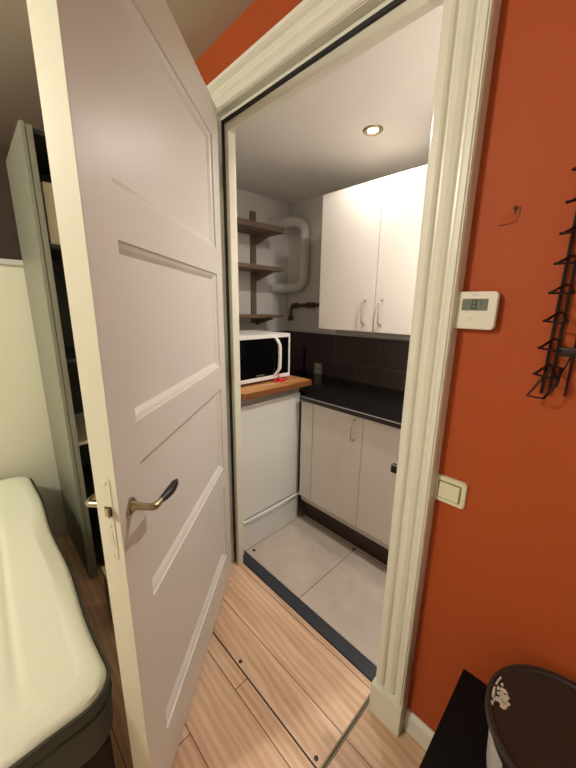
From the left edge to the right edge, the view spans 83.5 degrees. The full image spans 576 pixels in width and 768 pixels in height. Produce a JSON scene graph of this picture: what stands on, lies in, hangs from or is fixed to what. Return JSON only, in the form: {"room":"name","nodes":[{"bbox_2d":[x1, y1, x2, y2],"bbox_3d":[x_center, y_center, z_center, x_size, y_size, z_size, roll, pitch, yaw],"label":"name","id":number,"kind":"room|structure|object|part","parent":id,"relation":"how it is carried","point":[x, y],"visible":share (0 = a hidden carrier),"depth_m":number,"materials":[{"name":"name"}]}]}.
{"room":"studio apartment","nodes":[
{"label":"studio apartment","id":0,"kind":"room"},
{"bbox_2d":[0,145,21,259],"bbox_3d":[-2.679,-0.268,1.806,3.170,2.440,0.100,-12,18,-43],"label":"wall","id":1,"kind":"structure","parent":0,"point":[9,239],"depth_m":2.24,"materials":[{"name":"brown paint"}]},
{"bbox_2d":[0,264,67,536],"bbox_3d":[-2.239,0.332,1.121,2.278,1.600,0.114,-12,18,-43],"label":"wall","id":2,"kind":"structure","parent":0,"point":[26,443],"depth_m":1.78,"materials":[{"name":"beige paint"}]},
{"bbox_2d":[0,258,22,265],"bbox_3d":[-2.228,-0.461,0.938,2.285,0.028,0.125,-12,18,-43],"label":"trim","id":3,"kind":"structure","parent":2,"relation":"on","point":[2,261],"depth_m":1.64,"materials":[{"name":"white wood"}]},
{"bbox_2d":[0,0,254,146],"bbox_3d":[-1.146,-1.100,-0.053,3.270,0.080,4.530,-12,18,-43],"label":"ceiling","id":4,"kind":"structure","parent":0,"point":[200,23],"depth_m":1.30,"materials":[{"name":"beige paint"}]},
{"bbox_2d":[56,533,425,767],"bbox_3d":[-1.205,1.347,0.504,3.200,0.060,4.530,-12,18,-43],"label":"floor","id":5,"kind":"structure","parent":0,"point":[228,724],"depth_m":1.11,"materials":[{"name":"brown wood"}]},
{"bbox_2d":[6,120,104,577],"bbox_3d":[-0.993,-0.070,1.837,0.606,2.085,0.517,-12,18,-43],"label":"wardrobe","id":6,"kind":"object","parent":5,"relation":"on","point":[27,161],"visible":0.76,"depth_m":1.55,"materials":[{"name":"grey wood"}]},
{"bbox_2d":[32,128,50,175],"bbox_3d":[-0.971,-1.069,1.609,0.548,0.016,0.484,-12,18,-43],"label":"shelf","id":7,"kind":"object","parent":6,"relation":"attached to","point":[39,136],"depth_m":1.42,"materials":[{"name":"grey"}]},
{"bbox_2d":[40,181,59,244],"bbox_3d":[-0.960,-0.768,1.608,0.455,0.238,0.348,-12,18,-43],"label":"storage box","id":8,"kind":"object","parent":6,"relation":"on","point":[46,188],"visible":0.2,"depth_m":1.34,"materials":[{"name":"beige"}]},
{"bbox_2d":[49,244,62,260],"bbox_3d":[-0.977,-0.660,1.706,0.548,0.016,0.484,-12,18,-43],"label":"shelf","id":9,"kind":"object","parent":6,"relation":"attached to","point":[56,254],"depth_m":1.48,"materials":[{"name":"grey"}]},
{"bbox_3d":[-1.155,-0.116,2.025,0.565,2.085,0.015,-12,18,-43],"label":"panel","id":10,"kind":"part","parent":6,"relation":"part of","materials":[{"name":"grey"}]},
{"bbox_2d":[65,347,76,362],"bbox_3d":[-0.983,-0.184,1.819,0.548,0.016,0.484,-12,18,-43],"label":"shelf","id":11,"kind":"object","parent":6,"relation":"attached to","point":[70,357],"depth_m":1.58,"materials":[{"name":"grey"}]},
{"bbox_2d":[75,413,87,445],"bbox_3d":[-0.989,0.210,1.913,0.548,0.016,0.484,-12,18,-43],"label":"shelf","id":12,"kind":"object","parent":6,"relation":"attached to","point":[79,417],"depth_m":1.72,"materials":[{"name":"beige"}]},
{"bbox_2d":[82,464,94,507],"bbox_3d":[-0.994,0.546,1.993,0.548,0.016,0.484,-12,18,-43],"label":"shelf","id":13,"kind":"object","parent":6,"relation":"attached to","point":[87,469],"depth_m":1.87,"materials":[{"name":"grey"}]},
{"bbox_2d":[89,511,104,564],"bbox_3d":[-0.998,0.876,2.071,0.548,0.016,0.484,-12,18,-43],"label":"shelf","id":14,"kind":"object","parent":6,"relation":"attached to","point":[94,519],"depth_m":1.90,"materials":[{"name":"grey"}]},
{"bbox_2d":[80,734,115,767],"bbox_3d":[-1.635,1.102,0.697,1.925,0.315,1.395,-12,18,-43],"label":"bed","id":15,"kind":"object","parent":5,"relation":"on","point":[104,758],"visible":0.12,"depth_m":0.83,"materials":[{"name":"black fabric"}]},
{"bbox_2d":[0,477,112,767],"bbox_3d":[-1.640,0.854,0.634,2.005,0.195,1.465,-12,18,-43],"label":"mattress","id":16,"kind":"object","parent":15,"relation":"on","point":[56,706],"visible":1,"depth_m":0.86,"materials":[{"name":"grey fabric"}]},
{"bbox_2d":[101,566,112,621],"bbox_3d":[-0.670,0.938,1.571,0.378,0.258,0.126,-12,18,-43],"label":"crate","id":17,"kind":"object","parent":5,"relation":"on","point":[103,568],"visible":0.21,"depth_m":1.45,"materials":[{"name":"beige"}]},
{"bbox_2d":[419,669,488,767],"bbox_3d":[0.522,1.107,0.620,0.497,0.400,0.554,-12,18,-43],"label":"table","id":18,"kind":"object","parent":5,"relation":"on","point":[460,738],"visible":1,"depth_m":0.80,"materials":[{"name":"black"}]},
{"bbox_2d":[485,664,575,767],"bbox_3d":[0.547,0.793,0.645,0.289,0.200,0.289,-12,18,-43],"label":"paint bucket","id":19,"kind":"object","parent":18,"relation":"on","point":[530,710],"visible":1,"depth_m":0.67,"materials":[{"name":"black plastic"}]},
{"bbox_2d":[236,188,288,330],"bbox_3d":[-0.388,-0.303,2.569,1.154,2.217,0.100,-12,18,-43],"label":"wall","id":20,"kind":"structure","parent":0,"point":[273,251],"depth_m":2.54,"materials":[{"name":"white paint"}]},
{"bbox_2d":[239,314,283,317],"bbox_3d":[-0.361,-0.478,2.300,0.697,0.020,0.214,-12,18,-43],"label":"shelf board","id":21,"kind":"object","parent":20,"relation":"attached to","point":[240,315],"visible":0.49,"depth_m":2.35,"materials":[{"name":"brown wood"}]},
{"bbox_2d":[250,211,272,324],"bbox_3d":[-0.201,-0.847,2.401,0.053,0.820,0.205,-12,18,-43],"label":"upright","id":22,"kind":"object","parent":20,"relation":"attached to","point":[254,240],"visible":0.91,"depth_m":2.44,"materials":[{"name":"grey metal"}]},
{"bbox_3d":[-0.269,-0.871,2.462,0.046,0.805,0.018,-12,18,-43],"label":"post","id":23,"kind":"part","parent":22,"relation":"part of","materials":[{"name":"grey metal"}]},
{"bbox_2d":[237,217,283,236],"bbox_3d":[-0.353,-1.064,2.160,0.697,0.036,0.214,-12,18,-43],"label":"shelf board","id":24,"kind":"object","parent":22,"relation":"attached to","point":[246,226],"visible":0.38,"depth_m":2.21,"materials":[{"name":"brown wood"}]},
{"bbox_2d":[238,262,283,272],"bbox_3d":[-0.356,-0.806,2.221,0.697,0.028,0.214,-12,18,-43],"label":"shelf board","id":25,"kind":"object","parent":22,"relation":"attached to","point":[248,267],"visible":0.38,"depth_m":2.27,"materials":[{"name":"brown wood"}]},
{"bbox_2d":[244,463,386,666],"bbox_3d":[0.298,0.976,2.156,1.129,0.060,2.080,-12,18,-43],"label":"floor","id":26,"kind":"structure","parent":0,"point":[344,586],"depth_m":1.76,"materials":[{"name":"beige tile"}]},
{"bbox_2d":[241,388,299,547],"bbox_3d":[-0.293,0.452,2.171,0.484,0.935,0.608,-12,18,-43],"label":"fridge","id":27,"kind":"object","parent":26,"relation":"on","point":[269,423],"visible":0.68,"depth_m":1.96,"materials":[{"name":"white metal"}]},
{"bbox_3d":[-0.105,0.069,1.884,0.474,0.038,0.013,-12,18,-43],"label":"trim","id":28,"kind":"part","parent":27,"relation":"part of","materials":[{"name":"grey"}]},
{"bbox_3d":[-0.114,0.870,2.072,0.474,0.172,0.018,-12,18,-43],"label":"kick panel","id":29,"kind":"part","parent":27,"relation":"part of","materials":[{"name":"white"}]},
{"bbox_2d":[241,375,311,400],"bbox_3d":[-0.271,-0.023,2.065,0.521,0.036,0.660,-12,18,-43],"label":"countertop","id":30,"kind":"structure","parent":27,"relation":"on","point":[292,382],"depth_m":1.85,"materials":[{"name":"brown wood"}]},
{"bbox_2d":[239,330,289,384],"bbox_3d":[-0.259,-0.164,1.968,0.438,0.283,0.361,-12,18,-43],"label":"microwave oven","id":31,"kind":"object","parent":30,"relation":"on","point":[263,354],"visible":0.62,"depth_m":1.87,"materials":[{"name":"white"}]},
{"bbox_3d":[-0.180,-0.141,1.836,0.341,0.224,0.009,-12,18,-43],"label":"door glass","id":32,"kind":"part","parent":31,"relation":"part of","materials":[{"name":"black glass"}]},
{"bbox_3d":[-0.068,-0.162,1.923,0.057,0.230,0.021,-2,14,-12],"label":"door handle","id":33,"kind":"part","parent":31,"relation":"part of","materials":[{"name":"white plastic"}]},
{"bbox_3d":[-0.030,-0.172,1.979,0.073,0.224,0.010,-12,18,-43],"label":"control panel","id":34,"kind":"part","parent":31,"relation":"part of","materials":[{"name":"black plastic"}]},
{"bbox_2d":[273,373,286,382],"bbox_3d":[-0.050,-0.036,1.943,0.090,0.056,0.054,-9,17,-36],"label":"cable tie","id":35,"kind":"object","parent":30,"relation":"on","point":[278,379],"visible":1,"depth_m":1.93,"materials":[{"name":"red plastic"}]},
{"bbox_2d":[302,500,388,564],"bbox_3d":[0.514,0.942,1.854,0.016,0.150,1.168,-12,18,-43],"label":"plinth","id":36,"kind":"object","parent":26,"relation":"on","point":[367,545],"visible":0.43,"depth_m":1.99,"materials":[{"name":"black"}]},
{"bbox_2d":[299,401,400,549],"bbox_3d":[0.552,0.472,1.994,0.618,0.702,0.800,-12,18,-43],"label":"base cabinet","id":37,"kind":"object","parent":26,"relation":"on","point":[346,460],"visible":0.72,"depth_m":1.81,"materials":[{"name":"beige wood"}]},
{"bbox_3d":[0.274,0.469,1.896,0.019,0.656,0.346,-12,18,-43],"label":"door","id":38,"kind":"part","parent":37,"relation":"part of","materials":[{"name":"beige"}]},
{"bbox_2d":[290,368,404,428],"bbox_3d":[0.420,0.080,2.053,0.598,0.028,1.876,-12,18,-43],"label":"countertop","id":39,"kind":"structure","parent":37,"relation":"on","point":[382,405],"depth_m":1.96,"materials":[{"name":"black stone"}]},
{"bbox_3d":[0.342,0.256,1.739,0.036,0.136,0.018,-12,18,-43],"label":"handle","id":40,"kind":"part","parent":37,"relation":"part of","materials":[{"name":"silver metal"}]},
{"bbox_3d":[0.519,0.531,1.654,0.019,0.656,0.348,-12,18,-43],"label":"door","id":41,"kind":"part","parent":37,"relation":"part of","materials":[{"name":"beige wood"}]},
{"bbox_2d":[235,3,443,203],"bbox_3d":[0.321,-1.247,1.619,1.154,0.080,2.080,-12,18,-43],"label":"ceiling","id":42,"kind":"structure","parent":0,"point":[314,143],"depth_m":1.47,"materials":[{"name":"white paint"}]},
{"bbox_2d":[363,124,382,135],"bbox_3d":[0.392,-1.173,1.498,0.094,0.007,0.094,-12,18,-43],"label":"recessed light","id":43,"kind":"object","parent":42,"relation":"in","point":[374,130],"visible":1,"depth_m":1.49,"materials":[{"name":"silver metal"}]},
{"bbox_2d":[287,163,427,463],"bbox_3d":[0.681,-0.210,2.244,0.100,2.217,1.880,-12,18,-43],"label":"wall","id":44,"kind":"structure","parent":0,"point":[305,319],"depth_m":2.57,"materials":[{"name":"white paint"}]},
{"bbox_2d":[269,216,309,292],"bbox_3d":[0.011,-1.002,2.534,0.316,0.569,0.089,5,14,16],"label":"pipe","id":45,"kind":"object","parent":44,"relation":"attached to","point":[284,222],"visible":0.98,"depth_m":2.48,"materials":[{"name":"grey plastic"}]},
{"bbox_2d":[288,302,318,320],"bbox_3d":[0.229,-0.557,2.522,0.061,0.150,0.620,-12,18,-43],"label":"pipe","id":46,"kind":"object","parent":44,"relation":"attached to","point":[308,304],"visible":0.71,"depth_m":2.63,"materials":[{"name":"brown metal"}]},
{"bbox_2d":[314,363,321,374],"bbox_3d":[0.239,-0.119,2.629,0.012,0.092,0.078,-12,18,-43],"label":"wall socket","id":47,"kind":"object","parent":44,"relation":"attached to","point":[317,366],"visible":1,"depth_m":2.62,"materials":[{"name":"beige plastic"}]},
{"bbox_2d":[287,331,409,390],"bbox_3d":[0.644,-0.100,2.228,0.010,0.408,1.870,-12,18,-43],"label":"backsplash","id":48,"kind":"structure","parent":44,"relation":"attached to","point":[372,361],"depth_m":2.37,"materials":[{"name":"brown tile"}]},
{"bbox_2d":[319,165,426,339],"bbox_3d":[0.602,-0.680,1.848,0.414,0.808,0.798,-12,18,-43],"label":"upper cabinet","id":49,"kind":"object","parent":44,"relation":"attached to","point":[371,230],"visible":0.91,"depth_m":1.75,"materials":[{"name":"beige"}]},
{"bbox_3d":[0.345,-0.704,1.872,0.019,0.780,0.398,-12,18,-43],"label":"door","id":50,"kind":"part","parent":49,"relation":"part of","materials":[{"name":"beige"}]},
{"bbox_3d":[0.420,-0.400,1.823,0.036,0.148,0.018,-12,18,-43],"label":"handle","id":51,"kind":"part","parent":49,"relation":"part of","materials":[{"name":"silver metal"}]},
{"bbox_3d":[0.544,-0.273,1.812,0.020,0.031,0.685,-12,18,-43],"label":"light rail","id":52,"kind":"part","parent":49,"relation":"part of","materials":[{"name":"grey"}]},
{"bbox_3d":[0.494,-0.383,1.750,0.036,0.150,0.018,-12,18,-43],"label":"handle","id":53,"kind":"part","parent":49,"relation":"part of","materials":[{"name":"silver metal"}]},
{"bbox_3d":[0.626,-0.634,1.595,0.019,0.780,0.398,-12,18,-43],"label":"door","id":54,"kind":"part","parent":49,"relation":"part of","materials":[{"name":"beige"}]},
{"bbox_2d":[195,0,575,731],"bbox_3d":[-0.021,-0.118,1.333,0.070,2.440,4.330,-12,18,-43],"label":"wall","id":55,"kind":"structure","parent":0,"point":[499,587],"depth_m":0.74,"materials":[{"name":"orange paint"}]},
{"bbox_2d":[26,0,230,767],"bbox_3d":[-0.350,0.069,1.089,0.186,2.151,0.908,2,13,4],"label":"door","id":56,"kind":"structure","parent":55,"relation":"in","point":[129,114],"depth_m":0.80,"materials":[{"name":"white wood"}]},
{"bbox_3d":[-0.434,0.270,0.737,0.072,0.036,0.040,5,14,16],"label":"handle","id":57,"kind":"part","parent":56,"relation":"part of","materials":[{"name":"silver metal"}]},
{"bbox_3d":[-0.382,0.292,0.687,0.022,0.200,0.001,2,13,4],"label":"lock plate","id":58,"kind":"part","parent":56,"relation":"part of","materials":[{"name":"white metal"}]},
{"bbox_3d":[-0.323,0.273,0.730,0.072,0.036,0.040,-1,14,-8],"label":"handle","id":59,"kind":"part","parent":56,"relation":"part of","materials":[{"name":"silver metal"}]},
{"bbox_2d":[221,0,405,561],"bbox_3d":[0.028,0.042,1.259,0.011,2.139,0.903,-12,18,-43],"label":"trim","id":60,"kind":"structure","parent":55,"relation":"attached to","point":[389,7],"depth_m":1.30,"materials":[{"name":"black rubber"}]},
{"bbox_2d":[217,0,444,674],"bbox_3d":[0.040,0.024,1.279,0.100,2.190,0.970,-12,18,-43],"label":"trim","id":61,"kind":"structure","parent":55,"relation":"attached to","point":[409,11],"depth_m":1.20,"materials":[{"name":"beige wood"}]},
{"bbox_2d":[206,0,501,706],"bbox_3d":[0.006,-0.074,1.228,0.048,2.148,1.144,-12,18,-43],"label":"trim","id":62,"kind":"structure","parent":55,"relation":"attached to","point":[469,27],"depth_m":0.83,"materials":[{"name":"beige wood"}]},
{"bbox_2d":[369,675,407,737],"bbox_3d":[0.349,1.122,1.131,0.054,0.130,0.113,-12,18,-43],"label":"trim","id":63,"kind":"structure","parent":55,"relation":"attached to","point":[382,704],"depth_m":1.11,"materials":[{"name":"beige wood"}]},
{"bbox_2d":[391,456,397,473],"bbox_3d":[0.340,0.255,0.997,0.029,0.160,0.071,1,13,0],"label":"strike plate","id":64,"kind":"object","parent":55,"relation":"attached to","point":[394,465],"visible":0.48,"depth_m":1.02,"materials":[{"name":"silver metal"}]},
{"bbox_2d":[404,708,434,750],"bbox_3d":[0.926,1.284,0.594,0.016,0.080,1.491,-12,18,-43],"label":"baseboard","id":65,"kind":"structure","parent":55,"relation":"attached to","point":[414,726],"depth_m":1.07,"materials":[{"name":"beige wood"}]},
{"bbox_2d":[434,473,467,508],"bbox_3d":[0.439,0.296,0.881,0.016,0.076,0.082,-12,18,-43],"label":"light switch","id":66,"kind":"object","parent":55,"relation":"attached to","point":[449,490],"visible":1,"depth_m":0.87,"materials":[{"name":"beige plastic"}]},
{"bbox_2d":[455,291,499,329],"bbox_3d":[0.444,-0.173,0.765,0.026,0.086,0.092,-12,18,-43],"label":"thermostat","id":67,"kind":"object","parent":55,"relation":"attached to","point":[475,310],"visible":1,"depth_m":0.75,"materials":[{"name":"beige plastic"}]},
{"bbox_2d":[499,204,520,225],"bbox_3d":[0.480,-0.366,0.700,0.004,0.041,0.037,-12,18,-43],"label":"wall hook","id":68,"kind":"object","parent":55,"relation":"attached to","point":[511,217],"visible":1,"depth_m":0.70,"materials":[{"name":"brown"}]},
{"bbox_2d":[526,167,575,399],"bbox_3d":[0.655,-0.203,0.509,0.066,0.536,0.378,-12,18,-43],"label":"wire rack","id":69,"kind":"object","parent":55,"relation":"attached to","point":[561,351],"visible":1,"depth_m":0.65,"materials":[{"name":"black metal"}]},
{"bbox_3d":[0.553,-0.238,0.641,0.006,0.532,0.006,-5,14,-22],"label":"upright rod","id":70,"kind":"part","parent":69,"relation":"part of","materials":[{"name":"black metal"}]},
{"bbox_3d":[0.562,-0.235,0.632,0.006,0.532,0.006,6,14,22],"label":"upright rod","id":71,"kind":"part","parent":69,"relation":"part of","materials":[{"name":"black metal"}]},
{"bbox_3d":[0.566,-0.229,0.607,0.045,0.532,0.009,-4,14,-20],"label":"brace rod","id":72,"kind":"part","parent":69,"relation":"part of","materials":[{"name":"black metal"}]},
{"bbox_3d":[-0.070,1.152,1.459,0.405,0.028,0.902,-12,18,-43],"label":"floor","id":73,"kind":"structure","parent":0,"visible":0},
{"bbox_2d":[212,562,371,767],"bbox_3d":[-0.092,1.126,1.428,0.338,0.033,0.898,-12,18,-43],"label":"floor hatch","id":74,"kind":"object","parent":73,"relation":"on","point":[317,695],"visible":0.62,"depth_m":1.30,"materials":[{"name":"brown wood"}]},
{"bbox_2d":[243,552,376,681],"bbox_3d":[0.055,1.094,1.563,0.058,0.032,0.920,-12,18,-43],"label":"threshold","id":75,"kind":"object","parent":73,"relation":"on","point":[357,659],"visible":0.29,"depth_m":1.49,"materials":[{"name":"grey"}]}
]}

